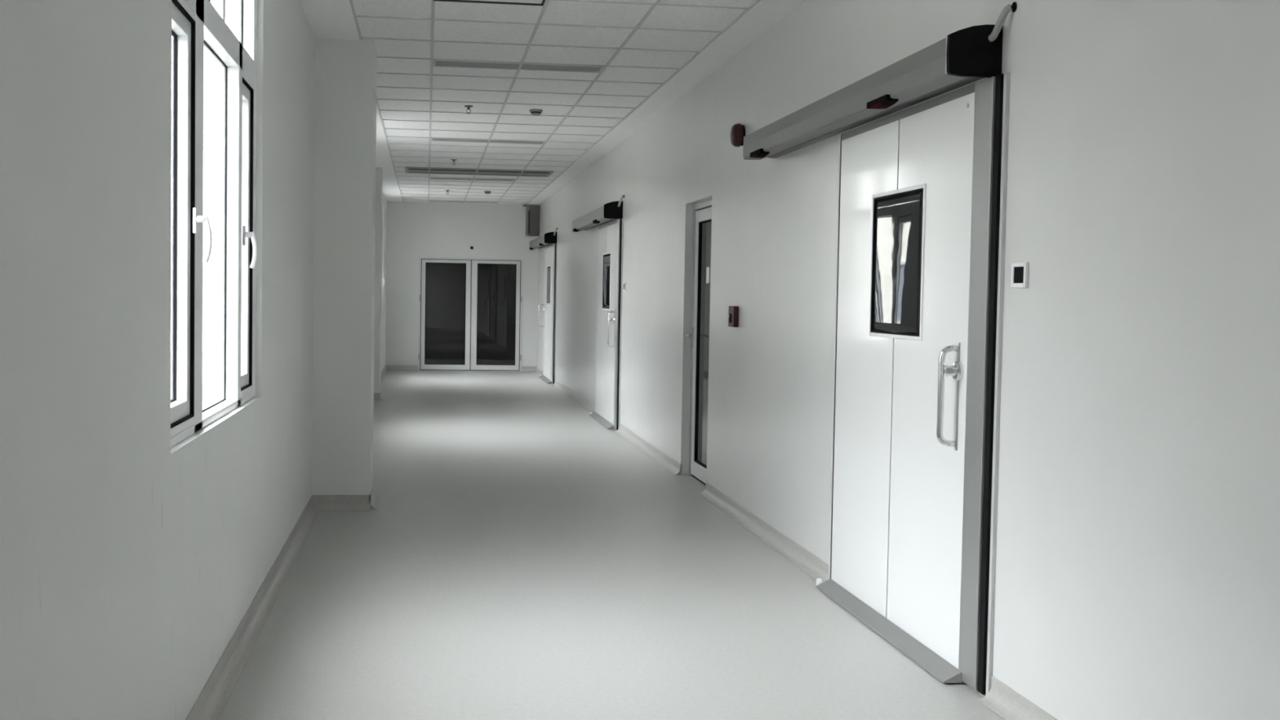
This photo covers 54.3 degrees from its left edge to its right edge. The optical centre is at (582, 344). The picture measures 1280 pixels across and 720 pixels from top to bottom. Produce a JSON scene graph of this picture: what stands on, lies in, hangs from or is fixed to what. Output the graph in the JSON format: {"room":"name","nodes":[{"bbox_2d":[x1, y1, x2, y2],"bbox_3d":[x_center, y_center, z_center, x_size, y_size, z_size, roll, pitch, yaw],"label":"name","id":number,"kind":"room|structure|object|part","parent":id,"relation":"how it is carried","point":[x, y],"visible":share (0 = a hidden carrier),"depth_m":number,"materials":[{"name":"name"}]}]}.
{"room":"hospital interior","nodes":[
{"label":"hospital interior","id":0,"kind":"room"},
{"bbox_2d":[0,0,386,719],"bbox_3d":[-1.856,-0.573,8.519,0.150,3.200,27.800,1,2,-7],"label":"wall","id":1,"kind":"structure","parent":0,"point":[131,562],"depth_m":2.94,"materials":[{"name":"paint"}]},
{"bbox_2d":[170,0,257,448],"bbox_3d":[-1.297,-0.666,4.429,0.127,1.867,1.940,1,2,-7],"label":"window","id":2,"kind":"structure","parent":1,"relation":"in","point":[197,25],"depth_m":4.47,"materials":[{"name":"white"}]},
{"bbox_3d":[-1.245,-0.389,3.759,0.045,1.243,0.423,1,2,-7],"label":"sash","id":3,"kind":"part","parent":2,"relation":"part of","materials":[{"name":"white"}]},
{"bbox_3d":[-1.228,-0.394,3.950,0.010,0.080,0.028,1,2,-7],"label":"handle","id":4,"kind":"part","parent":2,"relation":"part of","materials":[{"name":"white plastic"}]},
{"bbox_3d":[-1.361,-0.439,5.011,0.010,0.080,0.028,1,2,-7],"label":"handle","id":5,"kind":"part","parent":2,"relation":"part of","materials":[{"name":"white plastic"}]},
{"bbox_3d":[-1.418,-0.447,5.139,0.045,1.243,0.318,1,2,-7],"label":"sash","id":6,"kind":"part","parent":2,"relation":"part of","materials":[{"name":"white"}]},
{"bbox_2d":[185,365,387,719],"bbox_3d":[-1.610,0.979,8.666,0.429,0.095,27.300,1,2,-7],"label":"baseboard","id":7,"kind":"structure","parent":1,"relation":"attached to","point":[210,704],"depth_m":5.40,"materials":[{"name":"plastic"}]},
{"bbox_2d":[381,213,384,306],"bbox_3d":[-3.210,-1.311,19.696,0.127,1.867,1.940,1,2,-7],"label":"window","id":8,"kind":"structure","parent":1,"relation":"in","point":[382,214],"depth_m":20.60,"materials":[{"name":"white"}]},
{"bbox_2d":[385,201,538,366],"bbox_3d":[-2.158,-1.032,22.382,2.700,2.994,0.200,1,2,-7],"label":"wall","id":9,"kind":"structure","parent":0,"point":[415,230],"depth_m":22.21,"materials":[{"name":"paint"}]},
{"bbox_2d":[385,364,536,371],"bbox_3d":[-2.166,0.421,22.319,2.700,0.095,0.064,1,2,-7],"label":"baseboard","id":10,"kind":"structure","parent":9,"relation":"attached to","point":[389,367],"depth_m":22.21,"materials":[{"name":"plastic"}]},
{"bbox_2d":[417,256,523,371],"bbox_3d":[-2.005,-0.545,22.327,1.850,2.030,0.088,1,2,-7],"label":"door","id":11,"kind":"structure","parent":9,"relation":"in","point":[470,309],"depth_m":22.31,"materials":[{"name":"grey glass"}]},
{"bbox_3d":[-2.451,-0.555,22.267,0.720,1.820,0.006,1,2,-7],"label":"pane","id":12,"kind":"part","parent":11,"relation":"part of","materials":[{"name":"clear glass"}]},
{"bbox_3d":[-1.548,-0.545,22.381,0.700,1.820,0.006,1,2,-7],"label":"pane","id":13,"kind":"part","parent":11,"relation":"part of","materials":[{"name":"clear glass"}]},
{"bbox_2d":[523,204,540,235],"bbox_3d":[-0.918,-2.223,22.280,0.290,0.541,0.210,1,2,-7],"label":"wall box","id":14,"kind":"object","parent":9,"relation":"attached to","point":[532,211],"visible":1,"depth_m":22.19,"materials":[{"name":"grey metal"}]},
{"bbox_3d":[-0.986,-2.216,22.282,0.045,0.515,0.190,1,2,-7],"label":"panel","id":15,"kind":"part","parent":14,"relation":"part of","materials":[{"name":"silver metal"}]},
{"bbox_2d":[298,0,807,204],"bbox_3d":[-0.412,-2.052,8.587,3.260,0.232,27.700,1,2,-7],"label":"ceiling","id":16,"kind":"structure","parent":0,"point":[559,12],"depth_m":9.02,"materials":[{"name":"tile"}]},
{"bbox_2d":[429,200,497,203],"bbox_3d":[-2.086,-2.503,21.794,1.185,0.013,0.240,1,2,-7],"label":"recessed light","id":17,"kind":"object","parent":16,"relation":"in","point":[429,200],"visible":1,"depth_m":21.78,"materials":[{"name":"grey"}]},
{"bbox_2d":[464,105,472,113],"bbox_3d":[-0.973,-2.007,10.637,0.076,0.065,0.076,1,2,-7],"label":"sprinkler","id":18,"kind":"object","parent":16,"relation":"attached to","point":[468,107],"visible":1,"depth_m":10.62,"materials":[{"name":"grey metal"}]},
{"bbox_2d":[430,177,515,181],"bbox_3d":[-1.539,-2.318,17.432,1.185,0.013,0.240,1,2,-7],"label":"recessed light","id":19,"kind":"object","parent":16,"relation":"in","point":[431,178],"visible":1,"depth_m":17.46,"materials":[{"name":"grey"}]},
{"bbox_2d":[404,166,554,177],"bbox_3d":[-1.363,-2.271,16.367,1.910,0.014,0.740,1,2,-7],"label":"ceiling vent","id":20,"kind":"object","parent":16,"relation":"in","point":[411,169],"visible":1,"depth_m":16.31,"materials":[{"name":"grey metal"}]},
{"bbox_2d":[431,137,545,144],"bbox_3d":[-0.987,-2.132,13.021,1.185,0.013,0.240,1,2,-7],"label":"recessed light","id":21,"kind":"object","parent":16,"relation":"in","point":[433,139],"visible":1,"depth_m":13.02,"materials":[{"name":"grey"}]},
{"bbox_2d":[432,138,542,143],"bbox_3d":[-0.987,-2.134,13.020,1.153,0.006,0.208,1,2,-7],"label":"diffuser","id":22,"kind":"object","parent":21,"relation":"attached to","point":[477,140],"depth_m":13.03,"materials":[{"name":"grey"}]},
{"bbox_2d":[433,0,545,5],"bbox_3d":[-0.475,-1.860,6.507,0.600,0.014,0.615,1,2,-7],"label":"recessed light","id":23,"kind":"object","parent":16,"relation":"attached to","point":[531,2],"visible":1,"depth_m":6.78,"materials":[{"name":"white plastic"}]},
{"bbox_3d":[-0.475,-1.862,6.507,0.570,0.010,0.555,1,2,-7],"label":"panel","id":24,"kind":"part","parent":23,"relation":"part of","materials":[{"name":"plastic"}]},
{"bbox_2d":[433,59,604,72],"bbox_3d":[-0.446,-1.950,8.708,1.185,0.013,0.240,1,2,-7],"label":"recessed light","id":25,"kind":"object","parent":16,"relation":"in","point":[437,63],"visible":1,"depth_m":8.72,"materials":[{"name":"grey"}]},
{"bbox_2d":[529,109,542,115],"bbox_3d":[-0.405,-2.013,10.809,0.112,0.048,0.112,1,2,-7],"label":"smoke detector","id":26,"kind":"object","parent":16,"relation":"attached to","point":[534,112],"visible":1,"depth_m":10.77,"materials":[{"name":"grey plastic"}]},
{"bbox_2d":[349,0,760,204],"bbox_3d":[-0.316,-1.919,7.971,2.190,0.013,28.757,1,2,-7],"label":"grid","id":27,"kind":"object","parent":16,"relation":"attached to","point":[547,2],"visible":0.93,"depth_m":9.45,"materials":[{"name":"grey metal"}]},
{"bbox_2d":[218,370,1004,719],"bbox_3d":[-0.674,1.016,10.802,2.840,0.120,31.500,1,2,-7],"label":"floor","id":28,"kind":"structure","parent":0,"point":[519,557],"depth_m":5.67,"materials":[{"name":"plastic"}]},
{"bbox_2d":[311,38,377,494],"bbox_3d":[-1.555,-0.450,8.138,0.375,2.994,0.440,1,2,-7],"label":"column","id":29,"kind":"structure","parent":28,"relation":"on","point":[346,70],"depth_m":7.92,"materials":[{"name":"paint"}]},
{"bbox_2d":[373,167,382,392],"bbox_3d":[-2.686,-0.792,16.198,0.135,2.994,0.450,1,2,-7],"label":"column","id":30,"kind":"structure","parent":28,"relation":"on","point":[379,171],"depth_m":15.99,"materials":[{"name":"paint"}]},
{"bbox_2d":[536,0,1279,719],"bbox_3d":[0.971,-0.542,8.874,0.150,3.200,27.800,1,2,-7],"label":"wall","id":31,"kind":"structure","parent":0,"point":[1137,576],"depth_m":3.88,"materials":[{"name":"paint"}]},
{"bbox_2d":[529,227,557,249],"bbox_3d":[-0.669,-1.737,20.582,0.207,0.256,2.959,1,2,-7],"label":"operator","id":32,"kind":"object","parent":31,"relation":"attached to","point":[548,238],"visible":1,"depth_m":19.56,"materials":[{"name":"black plastic"}]},
{"bbox_2d":[537,243,557,383],"bbox_3d":[-0.578,-0.511,20.062,0.132,2.187,1.728,1,2,-7],"label":"door","id":33,"kind":"structure","parent":31,"relation":"in","point":[549,309],"depth_m":19.86,"materials":[{"name":"white metal"}]},
{"bbox_3d":[-0.631,-0.548,20.895,0.030,2.175,0.020,1,2,-7],"label":"trim","id":34,"kind":"part","parent":33,"relation":"part of","materials":[{"name":"grey metal"}]},
{"bbox_3d":[-0.585,-0.532,20.509,0.026,2.115,0.726,1,2,-7],"label":"panel","id":35,"kind":"part","parent":33,"relation":"part of","materials":[{"name":"white metal"}]},
{"bbox_3d":[-0.544,-0.968,20.112,0.006,0.578,0.542,1,2,-7],"label":"glass","id":36,"kind":"part","parent":33,"relation":"part of","materials":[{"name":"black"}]},
{"bbox_3d":[-0.544,-0.968,20.112,0.010,0.624,0.590,1,2,-7],"label":"vision panel","id":37,"kind":"part","parent":33,"relation":"part of","materials":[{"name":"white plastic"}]},
{"bbox_3d":[-0.492,-0.501,19.774,0.026,2.115,0.732,1,2,-7],"label":"panel","id":38,"kind":"part","parent":33,"relation":"part of","materials":[{"name":"white metal"}]},
{"bbox_2d":[572,194,624,231],"bbox_3d":[0.139,-1.464,14.138,0.207,0.256,2.959,1,2,-7],"label":"operator","id":39,"kind":"object","parent":31,"relation":"attached to","point":[610,211],"visible":1,"depth_m":13.30,"materials":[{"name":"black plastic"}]},
{"bbox_2d":[588,217,623,430],"bbox_3d":[0.243,-0.238,13.620,0.104,2.187,1.728,1,2,-7],"label":"door","id":40,"kind":"structure","parent":31,"relation":"in","point":[611,234],"depth_m":13.39,"materials":[{"name":"white metal"}]},
{"bbox_3d":[0.176,-0.276,14.451,0.030,2.175,0.020,1,2,-7],"label":"trim","id":41,"kind":"part","parent":40,"relation":"part of","materials":[{"name":"grey metal"}]},
{"bbox_3d":[0.223,-0.260,14.065,0.026,2.115,0.726,1,2,-7],"label":"panel","id":42,"kind":"part","parent":40,"relation":"part of","materials":[{"name":"white metal"}]},
{"bbox_3d":[0.263,-0.696,13.668,0.010,0.624,0.590,1,2,-7],"label":"vision panel","id":43,"kind":"part","parent":40,"relation":"part of","materials":[{"name":"black glass"}]},
{"bbox_3d":[0.263,-0.696,13.668,0.006,0.578,0.542,1,2,-7],"label":"glass","id":44,"kind":"part","parent":40,"relation":"part of","materials":[{"name":"black glass"}]},
{"bbox_3d":[0.285,-1.317,13.653,0.028,0.033,1.470,1,2,-7],"label":"rail","id":45,"kind":"part","parent":40,"relation":"part of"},
{"bbox_3d":[0.315,-0.229,13.331,0.026,2.115,0.732,1,2,-7],"label":"panel","id":46,"kind":"part","parent":40,"relation":"part of","materials":[{"name":"white metal"}]},
{"bbox_3d":[0.307,-0.260,13.036,0.064,0.072,0.072,1,2,-7],"label":"lock knob","id":47,"kind":"part","parent":40,"relation":"part of","materials":[{"name":"silver metal"}]},
{"bbox_2d":[622,282,626,290],"bbox_3d":[0.424,-0.590,12.579,0.012,0.086,0.105,1,2,-7],"label":"wall switch","id":48,"kind":"object","parent":31,"relation":"attached to","point":[624,283],"visible":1,"depth_m":12.53,"materials":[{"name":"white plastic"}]},
{"bbox_2d":[685,198,711,484],"bbox_3d":[0.903,-0.016,9.281,0.117,2.115,0.900,1,2,-7],"label":"door","id":49,"kind":"structure","parent":31,"relation":"in","point":[702,214],"depth_m":9.49,"materials":[{"name":"grey metal"}]},
{"bbox_3d":[0.853,-0.055,9.667,0.012,0.160,0.030,1,2,-7],"label":"handle","id":50,"kind":"part","parent":49,"relation":"part of","materials":[{"name":"metal"}]},
{"bbox_3d":[0.926,-0.008,9.281,0.005,1.836,0.583,1,2,-7],"label":"pane","id":51,"kind":"part","parent":49,"relation":"part of","materials":[{"name":"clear glass"}]},
{"bbox_2d":[728,306,738,327],"bbox_3d":[0.974,-0.184,8.063,0.039,0.134,0.140,1,2,-7],"label":"switch","id":52,"kind":"object","parent":31,"relation":"attached to","point":[733,313],"visible":1,"depth_m":8.00,"materials":[{"name":"red plastic"}]},
{"bbox_2d":[730,123,745,146],"bbox_3d":[0.985,-1.335,7.935,0.078,0.148,0.148,1,2,-7],"label":"bell","id":53,"kind":"object","parent":31,"relation":"attached to","point":[738,131],"visible":0.99,"depth_m":7.88,"materials":[{"name":"red plastic"}]},
{"bbox_2d":[533,366,1057,719],"bbox_3d":[0.844,1.011,8.975,0.064,0.085,27.300,1,2,-7],"label":"baseboard","id":54,"kind":"structure","parent":31,"relation":"attached to","point":[1003,700],"depth_m":6.99,"materials":[{"name":"plastic"}]},
{"bbox_2d":[742,1,1017,159],"bbox_3d":[1.194,-1.108,5.712,0.207,0.256,2.959,1,2,-7],"label":"operator","id":55,"kind":"object","parent":31,"relation":"attached to","point":[965,56],"visible":1,"depth_m":4.93,"materials":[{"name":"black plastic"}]},
{"bbox_2d":[816,72,1010,697],"bbox_3d":[1.299,0.118,5.193,0.104,2.187,1.728,1,2,-7],"label":"door","id":56,"kind":"structure","parent":31,"relation":"in","point":[922,193],"depth_m":4.94,"materials":[{"name":"white metal"}]},
{"bbox_3d":[1.232,0.080,6.024,0.030,2.175,0.020,1,2,-7],"label":"trim","id":57,"kind":"part","parent":56,"relation":"part of","materials":[{"name":"grey metal"}]},
{"bbox_3d":[1.279,0.096,5.638,0.026,2.115,0.726,1,2,-7],"label":"panel","id":58,"kind":"part","parent":56,"relation":"part of","materials":[{"name":"white metal"}]},
{"bbox_3d":[1.319,-0.340,5.242,0.006,0.578,0.542,1,2,-7],"label":"glass","id":59,"kind":"part","parent":56,"relation":"part of","materials":[{"name":"black"}]},
{"bbox_3d":[1.319,-0.340,5.242,0.010,0.624,0.590,1,2,-7],"label":"vision panel","id":60,"kind":"part","parent":56,"relation":"part of","materials":[{"name":"black glass"}]},
{"bbox_3d":[1.341,-0.961,5.226,0.028,0.033,1.470,1,2,-7],"label":"rail","id":61,"kind":"part","parent":56,"relation":"part of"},
{"bbox_3d":[1.371,0.127,4.904,0.026,2.115,0.732,1,2,-7],"label":"panel","id":62,"kind":"part","parent":56,"relation":"part of","materials":[{"name":"white metal"}]},
{"bbox_3d":[1.363,0.097,4.609,0.064,0.072,0.072,1,2,-7],"label":"lock knob","id":63,"kind":"part","parent":56,"relation":"part of","materials":[{"name":"silver metal"}]},
{"bbox_3d":[1.392,0.192,4.618,0.006,0.400,0.009,1,2,-7],"label":"pull handle","id":64,"kind":"part","parent":56,"relation":"part of","materials":[{"name":"metal"}]},
{"bbox_2d":[1010,262,1029,288],"bbox_3d":[1.474,-0.236,4.202,0.012,0.086,0.105,1,2,-7],"label":"wall switch","id":65,"kind":"object","parent":31,"relation":"attached to","point":[1020,270],"visible":1,"depth_m":4.19,"materials":[{"name":"white plastic"}]},
{"label":"outside","id":66,"kind":"structure","parent":0,"visible":0},
{"bbox_2d":[170,352,219,408],"bbox_3d":[-22.159,0.798,12.388,39.139,0.200,90.000,1,2,-7],"label":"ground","id":67,"kind":"structure","parent":66,"point":[211,362],"depth_m":21.57,"materials":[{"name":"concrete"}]},
{"bbox_2d":[170,0,227,353],"bbox_3d":[-13.448,-5.141,32.848,13.700,10.300,7.400,1,2,-7],"label":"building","id":68,"kind":"structure","parent":67,"relation":"on","point":[211,68],"depth_m":29.86,"materials":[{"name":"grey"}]},
{"bbox_3d":[-10.094,-1.666,29.920,1.240,1.440,0.010,1,2,-7],"label":"glass","id":69,"kind":"part","parent":68,"relation":"part of","materials":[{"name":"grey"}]},
{"bbox_3d":[-10.043,-4.863,29.791,1.240,1.440,0.010,1,2,-7],"label":"glass","id":70,"kind":"part","parent":68,"relation":"part of","materials":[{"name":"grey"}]}
]}

